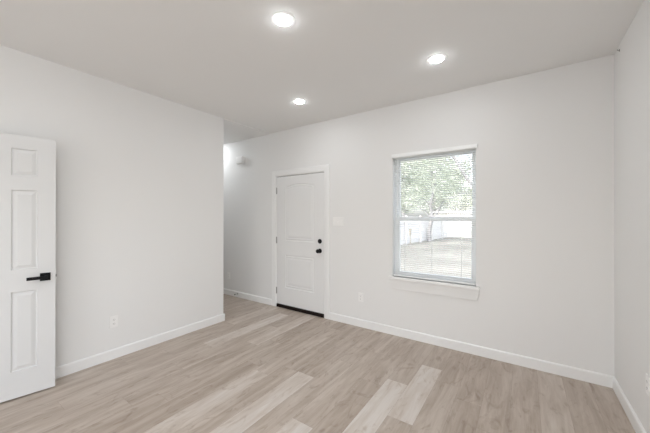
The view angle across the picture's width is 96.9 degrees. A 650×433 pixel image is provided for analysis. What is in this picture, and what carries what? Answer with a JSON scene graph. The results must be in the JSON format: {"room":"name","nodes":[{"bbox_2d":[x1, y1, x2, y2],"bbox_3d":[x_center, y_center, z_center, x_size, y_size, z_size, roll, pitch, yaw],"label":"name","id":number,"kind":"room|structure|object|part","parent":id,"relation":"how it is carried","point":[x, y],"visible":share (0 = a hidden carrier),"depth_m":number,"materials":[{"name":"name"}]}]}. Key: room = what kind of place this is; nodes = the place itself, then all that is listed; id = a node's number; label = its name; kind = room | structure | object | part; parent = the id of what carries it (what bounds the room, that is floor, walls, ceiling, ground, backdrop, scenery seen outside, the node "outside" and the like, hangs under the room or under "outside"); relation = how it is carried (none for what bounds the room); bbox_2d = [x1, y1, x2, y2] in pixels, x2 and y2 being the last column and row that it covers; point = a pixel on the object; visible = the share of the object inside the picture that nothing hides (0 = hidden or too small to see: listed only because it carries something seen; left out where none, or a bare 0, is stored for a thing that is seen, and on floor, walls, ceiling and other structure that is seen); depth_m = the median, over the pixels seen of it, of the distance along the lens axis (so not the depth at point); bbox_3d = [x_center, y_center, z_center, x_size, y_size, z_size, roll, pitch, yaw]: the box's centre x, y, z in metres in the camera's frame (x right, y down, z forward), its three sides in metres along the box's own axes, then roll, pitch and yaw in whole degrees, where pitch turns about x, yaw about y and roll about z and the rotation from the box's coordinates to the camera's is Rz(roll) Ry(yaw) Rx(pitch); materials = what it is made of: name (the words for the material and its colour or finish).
{"room":"empty living room","nodes":[
{"label":"empty living room","id":0,"kind":"room"},
{"bbox_2d":[0,45,223,366],"bbox_3d":[-2.851,-0.026,1.863,0.120,3.020,5.029,0,0,35],"label":"wall","id":1,"kind":"structure","parent":0,"point":[140,175],"depth_m":2.90,"materials":[{"name":"white paint"}]},
{"bbox_2d":[0,133,56,402],"bbox_3d":[-2.443,0.383,2.163,0.139,2.020,0.631,0,0,44],"label":"door","id":2,"kind":"structure","parent":1,"relation":"in","point":[28,275],"depth_m":2.25,"materials":[{"name":"white paint"}]},
{"bbox_3d":[-2.267,0.485,2.282,0.052,0.062,0.137,0,0,44],"label":"handle","id":3,"kind":"part","parent":2,"relation":"part of","materials":[{"name":"black metal"}]},
{"bbox_2d":[110,315,117,327],"bbox_3d":[-2.090,1.042,2.851,0.009,0.115,0.070,0,0,35],"label":"wall outlet","id":4,"kind":"object","parent":1,"relation":"attached to","point":[113,319],"visible":1,"depth_m":2.85,"materials":[{"name":"white plastic"}]},
{"bbox_2d":[55,313,224,378],"bbox_3d":[-2.009,1.359,2.963,0.014,0.096,2.283,0,0,35],"label":"baseboard","id":5,"kind":"structure","parent":1,"relation":"attached to","point":[84,363],"depth_m":2.96,"materials":[{"name":"white paint"}]},
{"bbox_2d":[0,294,635,432],"bbox_3d":[-2.596,1.445,2.210,8.212,0.080,6.096,0,0,35],"label":"floor","id":6,"kind":"structure","parent":0,"point":[264,368],"depth_m":2.33,"materials":[{"name":"plastic"}]},
{"bbox_2d":[0,0,643,143],"bbox_3d":[-2.630,-1.431,2.168,8.252,0.209,6.016,0,0,35],"label":"ceiling","id":7,"kind":"structure","parent":0,"point":[226,59],"depth_m":2.25,"materials":[{"name":"white paint"}]},
{"bbox_2d":[271,12,294,27],"bbox_3d":[-0.284,-1.329,1.956,0.162,0.016,0.162,0,0,35],"label":"recessed light","id":8,"kind":"object","parent":7,"relation":"in","point":[280,19],"visible":1,"depth_m":1.94,"materials":[{"name":"white plastic"}]},
{"bbox_2d":[293,99,306,103],"bbox_3d":[-0.294,-1.326,3.334,0.162,0.016,0.162,0,0,35],"label":"recessed light","id":9,"kind":"object","parent":7,"relation":"in","point":[296,101],"visible":1,"depth_m":3.31,"materials":[{"name":"white plastic"}]},
{"bbox_2d":[426,54,446,63],"bbox_3d":[0.945,-1.327,2.439,0.162,0.016,0.162,0,0,35],"label":"recessed light","id":10,"kind":"object","parent":7,"relation":"in","point":[437,58],"visible":1,"depth_m":2.42,"materials":[{"name":"white plastic"}]},
{"bbox_2d":[223,55,614,375],"bbox_3d":[-0.868,-0.019,4.701,8.232,3.020,0.160,0,0,35],"label":"wall","id":11,"kind":"structure","parent":0,"point":[544,139],"depth_m":2.85,"materials":[{"name":"white paint"}]},
{"bbox_2d":[236,156,244,164],"bbox_3d":[-1.466,-0.973,4.983,0.184,0.132,0.058,0,0,35],"label":"door chime","id":12,"kind":"object","parent":11,"relation":"attached to","point":[239,160],"visible":1,"depth_m":4.95,"materials":[{"name":"white plastic"}]},
{"bbox_2d":[223,288,271,304],"bbox_3d":[-2.534,1.365,5.740,4.107,0.096,0.014,0,0,35],"label":"baseboard","id":13,"kind":"structure","parent":11,"relation":"attached to","point":[255,298],"depth_m":4.88,"materials":[{"name":"white paint"}]},
{"bbox_2d":[276,171,323,317],"bbox_3d":[-0.367,0.386,4.293,0.943,2.049,0.205,0,0,35],"label":"door","id":14,"kind":"structure","parent":11,"relation":"in","point":[299,197],"depth_m":4.26,"materials":[{"name":"white paint"}]},
{"bbox_2d":[272,164,329,318],"bbox_3d":[-0.389,0.347,4.261,1.099,2.127,0.017,0,0,35],"label":"trim","id":15,"kind":"structure","parent":11,"relation":"attached to","point":[326,168],"depth_m":4.00,"materials":[{"name":"white paint"}]},
{"bbox_2d":[333,217,342,225],"bbox_3d":[0.172,0.067,3.874,0.166,0.114,0.019,0,0,35],"label":"light switch","id":16,"kind":"object","parent":11,"relation":"attached to","point":[337,221],"visible":1,"depth_m":3.87,"materials":[{"name":"white plastic"}]},
{"bbox_2d":[358,293,362,301],"bbox_3d":[0.457,1.034,3.681,0.070,0.115,0.009,0,0,35],"label":"wall outlet","id":17,"kind":"object","parent":11,"relation":"attached to","point":[360,295],"visible":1,"depth_m":3.68,"materials":[{"name":"white plastic"}]},
{"bbox_2d":[388,150,479,300],"bbox_3d":[1.207,0.068,3.241,0.965,1.579,0.195,0,0,35],"label":"window","id":18,"kind":"structure","parent":11,"relation":"in","point":[469,292],"depth_m":3.18,"materials":[{"name":"white plastic"}]},
{"bbox_3d":[1.186,0.728,3.210,0.965,0.032,0.122,0,0,35],"label":"sill","id":19,"kind":"part","parent":18,"relation":"part of","materials":[{"name":"white paint"}]},
{"bbox_2d":[392,144,477,284],"bbox_3d":[1.186,-0.015,3.199,0.911,1.446,0.060,0,0,35],"label":"window blind","id":20,"kind":"object","parent":18,"relation":"attached to","point":[472,147],"visible":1,"depth_m":3.18,"materials":[{"name":"white plastic"}]},
{"bbox_3d":[0.940,-0.005,3.388,0.002,1.393,0.029,0,0,35],"label":"ladder cord","id":21,"kind":"part","parent":20,"relation":"part of","materials":[{"name":"white fabric"}]},
{"bbox_3d":[1.190,0.700,3.213,0.877,0.018,0.024,0,0,35],"label":"rail","id":22,"kind":"part","parent":20,"relation":"part of","materials":[{"name":"white plastic"}]},
{"bbox_3d":[1.253,-0.323,3.306,0.841,0.748,0.028,0,0,35],"label":"sash","id":23,"kind":"part","parent":18,"relation":"part of","materials":[{"name":"glass"}]},
{"bbox_3d":[1.231,0.348,3.273,0.841,0.679,0.040,0,0,35],"label":"sash","id":24,"kind":"part","parent":18,"relation":"part of","materials":[{"name":"glass"}]},
{"bbox_2d":[330,312,614,387],"bbox_3d":[1.219,1.360,3.152,2.800,0.096,0.014,0,0,35],"label":"baseboard","id":25,"kind":"structure","parent":11,"relation":"attached to","point":[597,378],"depth_m":2.86,"materials":[{"name":"white paint"}]},
{"bbox_2d":[614,0,649,432],"bbox_3d":[0.751,-0.029,-0.095,0.120,3.020,5.896,0,0,35],"label":"wall","id":26,"kind":"structure","parent":0,"point":[632,63],"depth_m":1.97,"materials":[{"name":"white paint"}]},
{"bbox_2d":[613,377,646,432],"bbox_3d":[1.421,1.355,0.992,0.014,0.096,3.312,0,0,35],"label":"baseboard","id":27,"kind":"structure","parent":26,"relation":"attached to","point":[634,420],"depth_m":2.02,"materials":[{"name":"white paint"}]},
{"bbox_2d":[646,373,649,396],"bbox_3d":[1.922,1.005,1.715,0.009,0.115,0.070,0,0,35],"label":"wall outlet","id":28,"kind":"object","parent":26,"relation":"attached to","point":[647,376],"visible":1,"depth_m":1.71,"materials":[{"name":"white plastic"}]},
{"label":"outside","id":29,"kind":"structure","parent":0,"visible":0},
{"bbox_2d":[400,237,470,277],"bbox_3d":[19.577,1.972,28.374,90.000,0.080,62.000,0,0,35],"label":"ground","id":30,"kind":"structure","parent":29,"point":[455,243],"depth_m":13.68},
{"bbox_2d":[401,160,420,213],"bbox_3d":[6.275,-2.834,29.165,6.820,9.884,6.766,0,0,35],"label":"leafy tree","id":31,"kind":"object","parent":30,"relation":"on","point":[402,186],"visible":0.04,"depth_m":27.13,"materials":[{"name":"green plant"}]},
{"bbox_2d":[401,158,438,215],"bbox_3d":[9.844,-3.264,36.322,8.630,10.737,8.518,0,0,35],"label":"leafy tree","id":32,"kind":"object","parent":30,"relation":"on","point":[420,181],"visible":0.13,"depth_m":34.92,"materials":[{"name":"green plant"}]},
{"bbox_2d":[400,216,446,244],"bbox_3d":[6.979,0.953,21.691,0.183,2.000,13.857,0,0,41],"label":"fence","id":33,"kind":"object","parent":30,"relation":"on","point":[439,228],"visible":0.45,"depth_m":22.55,"materials":[{"name":"white wood"}]},
{"bbox_3d":[5.702,0.949,20.166,0.120,2.000,0.120,0,0,41],"label":"post","id":34,"kind":"part","parent":33,"relation":"part of","materials":[{"name":"white wood"}]},
{"bbox_3d":[7.298,0.954,22.012,0.120,2.000,0.120,0,0,41],"label":"post","id":35,"kind":"part","parent":33,"relation":"part of","materials":[{"name":"white wood"}]},
{"bbox_3d":[6.957,1.008,21.739,0.038,1.290,13.782,0,0,41],"label":"rail","id":36,"kind":"part","parent":33,"relation":"part of","materials":[{"name":"white wood"}]},
{"bbox_2d":[401,155,466,240],"bbox_3d":[8.529,-2.160,22.838,4.900,8.434,5.068,0,0,35],"label":"leafy tree","id":37,"kind":"object","parent":30,"relation":"on","point":[453,187],"visible":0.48,"depth_m":22.50,"materials":[{"name":"green plant"}]},
{"bbox_2d":[415,163,470,214],"bbox_3d":[18.978,-4.273,50.271,11.884,12.918,11.198,0,0,35],"label":"leafy tree","id":38,"kind":"object","parent":30,"relation":"on","point":[434,203],"visible":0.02,"depth_m":49.72,"materials":[{"name":"green plant"}]},
{"bbox_2d":[426,156,471,210],"bbox_3d":[17.223,-3.081,38.930,7.327,10.441,8.437,0,0,-33],"label":"leafy tree","id":39,"kind":"object","parent":30,"relation":"on","point":[466,199],"visible":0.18,"depth_m":37.53,"materials":[{"name":"green plant"}]},
{"bbox_2d":[433,211,471,237],"bbox_3d":[17.044,0.653,26.995,12.600,2.630,5.600,0,0,35],"label":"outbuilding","id":40,"kind":"structure","parent":30,"relation":"on","point":[465,233],"depth_m":27.14,"materials":[{"name":"white"}]},
{"bbox_2d":[445,156,471,226],"bbox_3d":[4.222,-0.734,8.013,3.624,5.578,0.827,0,0,35],"label":"bare tree","id":41,"kind":"object","parent":30,"relation":"on","point":[453,156],"visible":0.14,"depth_m":8.19,"materials":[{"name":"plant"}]}
]}

